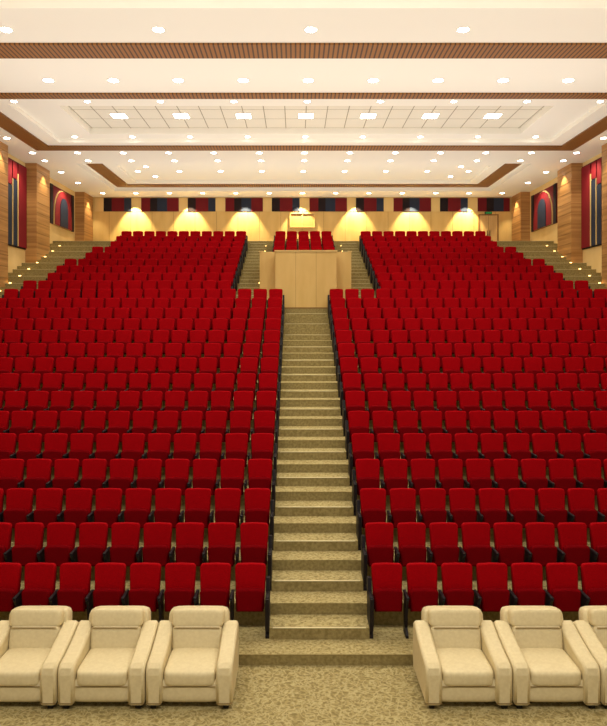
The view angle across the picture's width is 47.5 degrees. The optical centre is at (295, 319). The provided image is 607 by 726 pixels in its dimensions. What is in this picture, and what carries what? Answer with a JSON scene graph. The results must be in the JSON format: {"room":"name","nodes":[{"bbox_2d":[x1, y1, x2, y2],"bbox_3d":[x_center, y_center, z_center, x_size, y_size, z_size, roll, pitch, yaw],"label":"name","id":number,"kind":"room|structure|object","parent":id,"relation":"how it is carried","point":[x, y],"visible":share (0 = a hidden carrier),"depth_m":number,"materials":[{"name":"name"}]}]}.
{"room":"auditorium","nodes":[
{"label":"auditorium","id":0,"kind":"room"},
{"bbox_2d":[8,153,74,272],"bbox_3d":[-12.000,-1.320,18.950,0.300,12.900,39.900,0,0,0],"label":"wall","id":1,"kind":"structure","parent":0,"point":[16,256],"depth_m":33.44,"materials":[{"name":"beige paint"}]},
{"bbox_2d":[8,157,26,249],"bbox_3d":[-11.789,-4.870,28.700,0.117,3.600,2.900,0,0,0],"label":"wall panel","id":2,"kind":"object","parent":1,"relation":"attached to","point":[17,173],"visible":0.84,"depth_m":29.12,"materials":[{"name":"red fabric"}]},
{"bbox_2d":[50,183,73,231],"bbox_3d":[-11.768,-5.620,34.850,0.157,1.900,3.500,0,0,0],"label":"wall panel","id":3,"kind":"object","parent":1,"relation":"attached to","point":[61,202],"visible":0.98,"depth_m":34.48,"materials":[{"name":"red"}]},
{"bbox_2d":[93,197,511,240],"bbox_3d":[0.350,-1.320,38.750,24.400,12.900,0.300,0,0,0],"label":"wall","id":4,"kind":"structure","parent":0,"point":[258,225],"depth_m":38.60,"materials":[{"name":"brown wood"}]},
{"bbox_2d":[95,198,509,210],"bbox_3d":[0.350,-6.445,38.574,23.200,0.750,0.047,0,0,0],"label":"frieze","id":5,"kind":"object","parent":4,"relation":"attached to","point":[101,204],"visible":1,"depth_m":38.55,"materials":[{"name":"red"}]},
{"bbox_2d":[290,213,314,227],"bbox_3d":[0.350,-5.580,38.540,1.400,0.820,0.120,0,0,0],"label":"window","id":6,"kind":"structure","parent":4,"relation":"in","point":[297,220],"depth_m":38.57,"materials":[{"name":"yellow glass"}]},
{"bbox_2d":[173,212,452,231],"bbox_3d":[0.350,-4.952,38.597,21.612,2.215,0.006,0,0,0],"label":"trim","id":7,"kind":"structure","parent":4,"relation":"attached to","point":[173,212],"depth_m":38.59,"materials":[{"name":"brown wood"}]},
{"bbox_2d":[478,212,498,240],"bbox_3d":[10.750,-4.945,38.544,1.120,2.200,0.107,0,0,0],"label":"door","id":8,"kind":"structure","parent":4,"relation":"in","point":[488,222],"depth_m":38.55,"materials":[{"name":"brown wood"}]},
{"bbox_2d":[0,0,606,196],"bbox_3d":[0.350,-7.100,18.950,25.000,0.460,39.900,0,0,0],"label":"ceiling","id":9,"kind":"structure","parent":0,"point":[52,121],"depth_m":20.66,"materials":[{"name":"white paint"}]},
{"bbox_2d":[115,184,489,186],"bbox_3d":[0.350,-7.045,36.200,19.600,0.050,0.600,0,0,0],"label":"trim","id":10,"kind":"structure","parent":9,"relation":"attached to","point":[128,185],"depth_m":36.02,"materials":[{"name":"brown wood"}]},
{"bbox_2d":[0,93,606,150],"bbox_3d":[0.350,-6.845,24.325,21.600,0.050,6.950,0,0,0],"label":"trim","id":11,"kind":"structure","parent":9,"relation":"attached to","point":[2,95],"depth_m":21.15,"materials":[{"name":"brown wood"}]},
{"bbox_2d":[0,112,606,146],"bbox_3d":[0.350,-6.845,24.225,21.600,0.050,5.850,0,0,0],"label":"trim","id":12,"kind":"structure","parent":9,"relation":"attached to","point":[6,123],"depth_m":25.23,"materials":[{"name":"brown wood"}]},
{"bbox_2d":[0,43,606,58],"bbox_3d":[0.350,-6.845,17.550,24.400,0.050,0.900,0,0,0],"label":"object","id":13,"kind":"structure","parent":9,"relation":"attached to","point":[7,50],"depth_m":17.46,"materials":[{"name":"brown wood"}]},
{"bbox_2d":[87,164,520,184],"bbox_3d":[0.350,-7.045,33.125,19.600,0.050,5.550,0,0,0],"label":"trim","id":14,"kind":"structure","parent":9,"relation":"attached to","point":[101,169],"depth_m":33.29,"materials":[{"name":"brown wood"}]},
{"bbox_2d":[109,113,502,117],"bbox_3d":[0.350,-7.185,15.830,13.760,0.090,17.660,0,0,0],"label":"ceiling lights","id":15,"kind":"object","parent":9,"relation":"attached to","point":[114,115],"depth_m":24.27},
{"bbox_2d":[0,241,606,664],"bbox_3d":[0.350,0.641,24.223,24.400,8.978,28.754,0,0,0],"label":"stairs","id":16,"kind":"structure","parent":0,"point":[318,600],"depth_m":13.29,"materials":[{"name":"carpet"}]},
{"bbox_2d":[0,141,7,286],"bbox_3d":[-11.595,-3.805,26.350,0.510,6.130,1.700,0,0,0],"label":"pillar","id":17,"kind":"structure","parent":16,"relation":"on","point":[3,147],"depth_m":26.78,"materials":[{"name":"brown wood"}]},
{"bbox_2d":[25,163,49,262],"bbox_3d":[-11.595,-4.668,31.000,0.510,4.405,1.600,0,0,0],"label":"pillar","id":18,"kind":"structure","parent":16,"relation":"on","point":[38,177],"depth_m":30.30,"materials":[{"name":"brown wood"}]},
{"bbox_2d":[75,192,92,240],"bbox_3d":[-11.595,-5.357,37.775,0.510,3.025,1.550,0,0,0],"label":"pillar","id":19,"kind":"structure","parent":16,"relation":"on","point":[83,201],"depth_m":37.00,"materials":[{"name":"brown wood"}]},
{"bbox_2d":[18,280,232,297],"bbox_3d":[-6.090,-0.913,24.740,7.624,1.034,0.480,0,0,0],"label":"seats","id":20,"kind":"object","parent":16,"relation":"on","point":[28,284],"visible":0.48,"depth_m":24.83,"materials":[{"name":"red fabric"}]},
{"bbox_2d":[0,562,269,638],"bbox_3d":[-5.290,4.262,10.490,9.784,1.034,0.480,0,0,0],"label":"seats","id":21,"kind":"object","parent":16,"relation":"on","point":[74,592],"visible":0.91,"depth_m":10.56,"materials":[{"name":"red fabric"}]},
{"bbox_2d":[0,522,271,590],"bbox_3d":[-5.290,3.917,11.440,9.784,1.034,0.480,0,0,0],"label":"seats","id":22,"kind":"object","parent":16,"relation":"on","point":[255,541],"visible":0.93,"depth_m":11.51,"materials":[{"name":"red fabric"}]},
{"bbox_2d":[0,488,273,549],"bbox_3d":[-5.290,3.572,12.390,9.784,1.034,0.480,0,0,0],"label":"seats","id":23,"kind":"object","parent":16,"relation":"on","point":[259,507],"visible":0.88,"depth_m":12.47,"materials":[{"name":"red fabric"}]},
{"bbox_2d":[0,459,275,515],"bbox_3d":[-5.290,3.227,13.340,9.784,1.034,0.480,0,0,0],"label":"seats","id":24,"kind":"object","parent":16,"relation":"on","point":[261,474],"visible":0.87,"depth_m":13.42,"materials":[{"name":"red fabric"}]},
{"bbox_2d":[0,433,276,485],"bbox_3d":[-5.290,2.882,14.290,9.784,1.034,0.480,0,0,0],"label":"seats","id":25,"kind":"object","parent":16,"relation":"on","point":[30,444],"visible":0.88,"depth_m":14.38,"materials":[{"name":"red fabric"}]},
{"bbox_2d":[0,411,277,459],"bbox_3d":[-5.290,2.537,15.240,9.784,1.034,0.480,0,0,0],"label":"seats","id":26,"kind":"object","parent":16,"relation":"on","point":[21,421],"visible":0.78,"depth_m":15.32,"materials":[{"name":"red fabric"}]},
{"bbox_2d":[0,391,278,435],"bbox_3d":[-5.290,2.192,16.190,9.784,1.034,0.480,0,0,0],"label":"seats","id":27,"kind":"object","parent":16,"relation":"on","point":[129,401],"visible":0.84,"depth_m":16.27,"materials":[{"name":"red fabric"}]},
{"bbox_2d":[0,373,279,415],"bbox_3d":[-5.290,1.847,17.140,9.784,1.034,0.480,0,0,0],"label":"seats","id":28,"kind":"object","parent":16,"relation":"on","point":[95,382],"visible":0.77,"depth_m":17.23,"materials":[{"name":"red fabric"}]},
{"bbox_2d":[0,357,280,397],"bbox_3d":[-5.290,1.502,18.090,9.784,1.034,0.480,0,0,0],"label":"seats","id":29,"kind":"object","parent":16,"relation":"on","point":[84,365],"visible":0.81,"depth_m":18.18,"materials":[{"name":"red fabric"}]},
{"bbox_2d":[46,273,234,290],"bbox_3d":[-5.820,-1.258,25.690,7.084,1.034,0.480,0,0,0],"label":"seats","id":30,"kind":"object","parent":16,"relation":"on","point":[52,277],"visible":0.49,"depth_m":25.78,"materials":[{"name":"red fabric"}]},
{"bbox_2d":[0,343,281,374],"bbox_3d":[-5.290,1.157,19.040,9.784,1.034,0.480,0,0,0],"label":"seats","id":31,"kind":"object","parent":16,"relation":"on","point":[36,350],"visible":0.62,"depth_m":19.13,"materials":[{"name":"red fabric"}]},
{"bbox_2d":[0,330,281,357],"bbox_3d":[-5.290,0.812,19.990,9.784,1.034,0.480,0,0,0],"label":"seats","id":32,"kind":"object","parent":16,"relation":"on","point":[86,337],"visible":0.66,"depth_m":20.09,"materials":[{"name":"red fabric"}]},
{"bbox_2d":[0,318,282,352],"bbox_3d":[-5.290,0.467,20.940,9.784,1.034,0.480,0,0,0],"label":"seats","id":33,"kind":"object","parent":16,"relation":"on","point":[96,324],"visible":0.62,"depth_m":21.03,"materials":[{"name":"red fabric"}]},
{"bbox_2d":[0,308,283,334],"bbox_3d":[-5.290,0.122,21.890,9.784,1.034,0.480,0,0,0],"label":"seats","id":34,"kind":"object","parent":16,"relation":"on","point":[18,313],"visible":0.56,"depth_m":21.98,"materials":[{"name":"red fabric"}]},
{"bbox_2d":[0,298,283,318],"bbox_3d":[-5.290,-0.223,22.840,9.784,1.034,0.480,0,0,0],"label":"seats","id":35,"kind":"object","parent":16,"relation":"on","point":[62,303],"visible":0.5,"depth_m":22.93,"materials":[{"name":"red fabric"}]},
{"bbox_2d":[2,289,284,313],"bbox_3d":[-5.290,-0.568,23.790,9.784,1.034,0.480,0,0,0],"label":"seats","id":36,"kind":"object","parent":16,"relation":"on","point":[8,293],"visible":0.46,"depth_m":23.89,"materials":[{"name":"red fabric"}]},
{"bbox_2d":[54,265,236,290],"bbox_3d":[-5.820,-1.603,26.640,7.084,1.034,0.480,0,0,0],"label":"seats","id":37,"kind":"object","parent":16,"relation":"on","point":[60,269],"visible":0.38,"depth_m":26.74,"materials":[{"name":"red fabric"}]},
{"bbox_2d":[63,259,238,282],"bbox_3d":[-5.820,-1.948,27.590,7.084,1.034,0.480,0,0,0],"label":"seats","id":38,"kind":"object","parent":16,"relation":"on","point":[68,262],"visible":0.48,"depth_m":27.69,"materials":[{"name":"red fabric"}]},
{"bbox_2d":[83,252,240,275],"bbox_3d":[-5.550,-2.293,28.540,6.544,1.034,0.480,0,0,0],"label":"seats","id":39,"kind":"object","parent":16,"relation":"on","point":[90,255],"visible":0.38,"depth_m":28.64,"materials":[{"name":"red fabric"}]},
{"bbox_2d":[90,247,242,268],"bbox_3d":[-5.550,-2.638,29.490,6.544,1.034,0.480,0,0,0],"label":"seats","id":40,"kind":"object","parent":16,"relation":"on","point":[97,250],"visible":0.44,"depth_m":29.58,"materials":[{"name":"red fabric"}]},
{"bbox_2d":[109,241,244,262],"bbox_3d":[-5.280,-2.983,30.440,6.004,1.034,0.480,0,0,0],"label":"seats","id":41,"kind":"object","parent":16,"relation":"on","point":[116,244],"visible":0.45,"depth_m":30.54,"materials":[{"name":"red fabric"}]},
{"bbox_2d":[115,236,245,256],"bbox_3d":[-5.280,-3.328,31.390,6.004,1.034,0.480,0,0,0],"label":"seats","id":42,"kind":"object","parent":16,"relation":"on","point":[146,239],"visible":0.38,"depth_m":31.49,"materials":[{"name":"red fabric"}]},
{"bbox_2d":[120,231,247,250],"bbox_3d":[-5.280,-3.673,32.340,6.004,1.034,0.480,0,0,0],"label":"seats","id":43,"kind":"object","parent":16,"relation":"on","point":[123,233],"visible":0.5,"depth_m":32.44,"materials":[{"name":"red fabric"}]},
{"bbox_2d":[272,241,334,251],"bbox_3d":[0.350,-2.983,30.440,2.764,1.034,0.480,0,0,0],"label":"seats","id":44,"kind":"object","parent":16,"relation":"on","point":[276,243],"visible":0.47,"depth_m":30.54,"materials":[{"name":"red fabric"}]},
{"bbox_2d":[273,236,333,248],"bbox_3d":[0.350,-3.328,31.390,2.764,1.034,0.480,0,0,0],"label":"seats","id":45,"kind":"object","parent":16,"relation":"on","point":[277,238],"visible":0.44,"depth_m":31.49,"materials":[{"name":"red fabric"}]},
{"bbox_2d":[274,231,332,245],"bbox_3d":[0.350,-3.673,32.340,2.764,1.034,0.480,0,0,0],"label":"seats","id":46,"kind":"object","parent":16,"relation":"on","point":[278,233],"visible":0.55,"depth_m":32.44,"materials":[{"name":"red fabric"}]},
{"bbox_2d":[272,247,334,251],"bbox_3d":[0.350,-2.638,29.490,2.764,1.034,0.480,0,0,0],"label":"seats","id":47,"kind":"object","parent":16,"relation":"on","point":[274,248],"visible":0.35,"depth_m":29.60,"materials":[{"name":"red fabric"}]},
{"bbox_2d":[259,250,351,308],"bbox_3d":[0.350,-1.478,26.565,3.460,2.165,4.550,0,0,0],"label":"parapet","id":48,"kind":"object","parent":16,"relation":"on","point":[306,278],"visible":0.82,"depth_m":24.32,"materials":[{"name":"brown wood"}]},
{"bbox_2d":[359,231,486,250],"bbox_3d":[5.980,-3.673,32.340,6.004,1.034,0.480,0,0,0],"label":"seats","id":49,"kind":"object","parent":16,"relation":"on","point":[363,233],"visible":0.41,"depth_m":32.44,"materials":[{"name":"red fabric"}]},
{"bbox_2d":[361,236,492,256],"bbox_3d":[5.980,-3.328,31.390,6.004,1.034,0.480,0,0,0],"label":"seats","id":50,"kind":"object","parent":16,"relation":"on","point":[461,239],"visible":0.41,"depth_m":31.49,"materials":[{"name":"red fabric"}]},
{"bbox_2d":[363,241,498,262],"bbox_3d":[5.980,-2.983,30.440,6.004,1.034,0.480,0,0,0],"label":"seats","id":51,"kind":"object","parent":16,"relation":"on","point":[404,244],"visible":0.41,"depth_m":30.54,"materials":[{"name":"red fabric"}]},
{"bbox_2d":[365,247,517,268],"bbox_3d":[6.250,-2.638,29.490,6.544,1.034,0.480,0,0,0],"label":"seats","id":52,"kind":"object","parent":16,"relation":"on","point":[420,250],"visible":0.38,"depth_m":29.58,"materials":[{"name":"red fabric"}]},
{"bbox_2d":[367,252,524,275],"bbox_3d":[6.250,-2.293,28.540,6.544,1.034,0.480,0,0,0],"label":"seats","id":53,"kind":"object","parent":16,"relation":"on","point":[504,255],"visible":0.38,"depth_m":28.64,"materials":[{"name":"red fabric"}]},
{"bbox_2d":[370,259,546,282],"bbox_3d":[6.520,-1.948,27.590,7.084,1.034,0.480,0,0,0],"label":"seats","id":54,"kind":"object","parent":16,"relation":"on","point":[375,262],"visible":0.37,"depth_m":27.69,"materials":[{"name":"red fabric"}]},
{"bbox_2d":[372,265,555,290],"bbox_3d":[6.520,-1.603,26.640,7.084,1.034,0.480,0,0,0],"label":"seats","id":55,"kind":"object","parent":16,"relation":"on","point":[448,269],"visible":0.46,"depth_m":26.74,"materials":[{"name":"red fabric"}]},
{"bbox_2d":[328,289,606,318],"bbox_3d":[5.990,-0.568,23.790,9.784,1.034,0.480,0,0,0],"label":"seats","id":56,"kind":"object","parent":16,"relation":"on","point":[334,293],"visible":0.47,"depth_m":23.89,"materials":[{"name":"red fabric"}]},
{"bbox_2d":[329,298,606,328],"bbox_3d":[5.990,-0.223,22.840,9.784,1.034,0.480,0,0,0],"label":"seats","id":57,"kind":"object","parent":16,"relation":"on","point":[449,303],"visible":0.47,"depth_m":22.93,"materials":[{"name":"red fabric"}]},
{"bbox_2d":[330,308,606,339],"bbox_3d":[5.990,0.122,21.890,9.784,1.034,0.480,0,0,0],"label":"seats","id":58,"kind":"object","parent":16,"relation":"on","point":[371,313],"visible":0.56,"depth_m":21.98,"materials":[{"name":"red fabric"}]},
{"bbox_2d":[332,318,606,352],"bbox_3d":[5.990,0.467,20.940,9.784,1.034,0.480,0,0,0],"label":"seats","id":59,"kind":"object","parent":16,"relation":"on","point":[464,324],"visible":0.52,"depth_m":21.03,"materials":[{"name":"red fabric"}]},
{"bbox_2d":[333,330,606,365],"bbox_3d":[5.990,0.812,19.990,9.784,1.034,0.480,0,0,0],"label":"seats","id":60,"kind":"object","parent":16,"relation":"on","point":[472,337],"visible":0.67,"depth_m":20.09,"materials":[{"name":"red fabric"}]},
{"bbox_2d":[375,273,564,294],"bbox_3d":[6.520,-1.258,25.690,7.084,1.034,0.480,0,0,0],"label":"seats","id":61,"kind":"object","parent":16,"relation":"on","point":[424,277],"visible":0.51,"depth_m":25.78,"materials":[{"name":"red fabric"}]},
{"bbox_2d":[335,343,606,380],"bbox_3d":[5.990,1.157,19.040,9.784,1.034,0.480,0,0,0],"label":"seats","id":62,"kind":"object","parent":16,"relation":"on","point":[423,350],"visible":0.71,"depth_m":19.13,"materials":[{"name":"red fabric"}]},
{"bbox_2d":[337,357,606,397],"bbox_3d":[5.990,1.502,18.090,9.784,1.034,0.480,0,0,0],"label":"seats","id":63,"kind":"object","parent":16,"relation":"on","point":[471,365],"visible":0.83,"depth_m":18.18,"materials":[{"name":"red fabric"}]},
{"bbox_2d":[340,373,606,415],"bbox_3d":[5.990,1.847,17.140,9.784,1.034,0.480,0,0,0],"label":"seats","id":64,"kind":"object","parent":16,"relation":"on","point":[481,382],"visible":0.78,"depth_m":17.23,"materials":[{"name":"red fabric"}]},
{"bbox_2d":[342,391,606,435],"bbox_3d":[5.990,2.192,16.190,9.784,1.034,0.480,0,0,0],"label":"seats","id":65,"kind":"object","parent":16,"relation":"on","point":[354,400],"visible":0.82,"depth_m":16.27,"materials":[{"name":"red fabric"}]},
{"bbox_2d":[345,411,606,459],"bbox_3d":[5.990,2.537,15.240,9.784,1.034,0.480,0,0,0],"label":"seats","id":66,"kind":"object","parent":16,"relation":"on","point":[358,421],"visible":0.77,"depth_m":15.32,"materials":[{"name":"red fabric"}]},
{"bbox_2d":[348,433,606,485],"bbox_3d":[5.990,2.882,14.290,9.784,1.034,0.480,0,0,0],"label":"seats","id":67,"kind":"object","parent":16,"relation":"on","point":[440,444],"visible":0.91,"depth_m":14.38,"materials":[{"name":"red fabric"}]},
{"bbox_2d":[352,459,606,515],"bbox_3d":[5.990,3.227,13.340,9.784,1.034,0.480,0,0,0],"label":"seats","id":68,"kind":"object","parent":16,"relation":"on","point":[366,474],"visible":0.87,"depth_m":13.42,"materials":[{"name":"red fabric"}]},
{"bbox_2d":[356,488,606,549],"bbox_3d":[5.990,3.572,12.390,9.784,1.034,0.480,0,0,0],"label":"seats","id":69,"kind":"object","parent":16,"relation":"on","point":[551,501],"visible":0.85,"depth_m":12.47,"materials":[{"name":"red fabric"}]},
{"bbox_2d":[361,522,606,590],"bbox_3d":[5.990,3.917,11.440,9.784,1.034,0.480,0,0,0],"label":"seats","id":70,"kind":"object","parent":16,"relation":"on","point":[508,548],"visible":0.94,"depth_m":11.51,"materials":[{"name":"red fabric"}]},
{"bbox_2d":[378,280,593,297],"bbox_3d":[6.790,-0.913,24.740,7.624,1.034,0.480,0,0,0],"label":"seats","id":71,"kind":"object","parent":16,"relation":"on","point":[385,284],"visible":0.48,"depth_m":24.84,"materials":[{"name":"red fabric"}]},
{"bbox_2d":[367,562,606,638],"bbox_3d":[5.990,4.262,10.490,9.784,1.034,0.480,0,0,0],"label":"seats","id":72,"kind":"object","parent":16,"relation":"on","point":[492,593],"visible":0.89,"depth_m":10.56,"materials":[{"name":"red fabric"}]},
{"bbox_2d":[512,192,529,240],"bbox_3d":[12.295,-5.357,37.775,0.510,3.025,1.550,0,0,0],"label":"pillar","id":73,"kind":"structure","parent":16,"relation":"on","point":[520,201],"depth_m":37.00,"materials":[{"name":"brown wood"}]},
{"bbox_2d":[557,163,582,262],"bbox_3d":[12.295,-4.668,31.000,0.510,4.405,1.600,0,0,0],"label":"pillar","id":74,"kind":"structure","parent":16,"relation":"on","point":[569,176],"depth_m":30.40,"materials":[{"name":"brown wood"}]},
{"bbox_2d":[601,143,606,286],"bbox_3d":[12.295,-3.805,26.350,0.510,6.130,1.700,0,0,0],"label":"pillar","id":75,"kind":"structure","parent":16,"relation":"on","point":[604,147],"depth_m":26.95,"materials":[{"name":"brown wood"}]},
{"bbox_2d":[0,665,606,725],"bbox_3d":[0.350,5.030,4.425,24.400,0.200,10.850,0,0,0],"label":"floor","id":76,"kind":"structure","parent":0,"point":[264,695],"depth_m":8.71,"materials":[{"name":"beige carpet"}]},
{"bbox_2d":[0,606,78,708],"bbox_3d":[-3.574,4.450,9.244,1.100,0.959,1.112,0,0,0],"label":"leather armchair","id":77,"kind":"object","parent":76,"relation":"on","point":[34,640],"visible":0.94,"depth_m":9.18,"materials":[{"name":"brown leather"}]},
{"bbox_2d":[57,606,158,708],"bbox_3d":[-2.462,4.450,9.244,1.100,0.959,1.112,0,0,0],"label":"leather armchair","id":78,"kind":"object","parent":76,"relation":"on","point":[106,658],"visible":1,"depth_m":8.98,"materials":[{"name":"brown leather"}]},
{"bbox_2d":[146,606,238,708],"bbox_3d":[-1.350,4.450,9.244,1.100,0.959,1.112,0,0,0],"label":"leather armchair","id":79,"kind":"object","parent":76,"relation":"on","point":[194,657],"visible":1,"depth_m":8.99,"materials":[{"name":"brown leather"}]},
{"bbox_2d":[413,606,512,708],"bbox_3d":[2.185,4.450,9.244,1.100,0.959,1.112,0,0,0],"label":"leather armchair","id":80,"kind":"object","parent":76,"relation":"on","point":[459,655],"visible":1,"depth_m":9.00,"materials":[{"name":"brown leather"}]},
{"bbox_2d":[493,606,600,708],"bbox_3d":[3.297,4.450,9.244,1.100,0.959,1.112,0,0,0],"label":"leather armchair","id":81,"kind":"object","parent":76,"relation":"on","point":[549,660],"visible":0.94,"depth_m":8.98,"materials":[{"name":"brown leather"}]},
{"bbox_2d":[573,606,606,708],"bbox_3d":[4.409,4.450,9.244,1.100,0.959,1.112,0,0,0],"label":"leather armchair","id":82,"kind":"object","parent":76,"relation":"on","point":[591,626],"visible":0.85,"depth_m":9.37,"materials":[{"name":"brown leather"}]},
{"bbox_2d":[530,153,601,275],"bbox_3d":[12.700,-1.320,18.950,0.300,12.900,39.900,0,0,0],"label":"wall","id":83,"kind":"structure","parent":0,"point":[592,256],"depth_m":33.37,"materials":[{"name":"beige paint"}]},
{"bbox_2d":[531,183,556,231],"bbox_3d":[12.469,-5.620,34.850,0.157,1.900,3.500,0,0,0],"label":"wall panel","id":84,"kind":"object","parent":83,"relation":"attached to","point":[543,203],"visible":0.98,"depth_m":34.48,"materials":[{"name":"red"}]},
{"bbox_2d":[581,157,601,249],"bbox_3d":[12.489,-4.870,28.700,0.117,3.600,2.900,0,0,0],"label":"wall panel","id":85,"kind":"object","parent":83,"relation":"attached to","point":[591,178],"visible":0.91,"depth_m":29.07,"materials":[{"name":"red fabric"}]}
]}

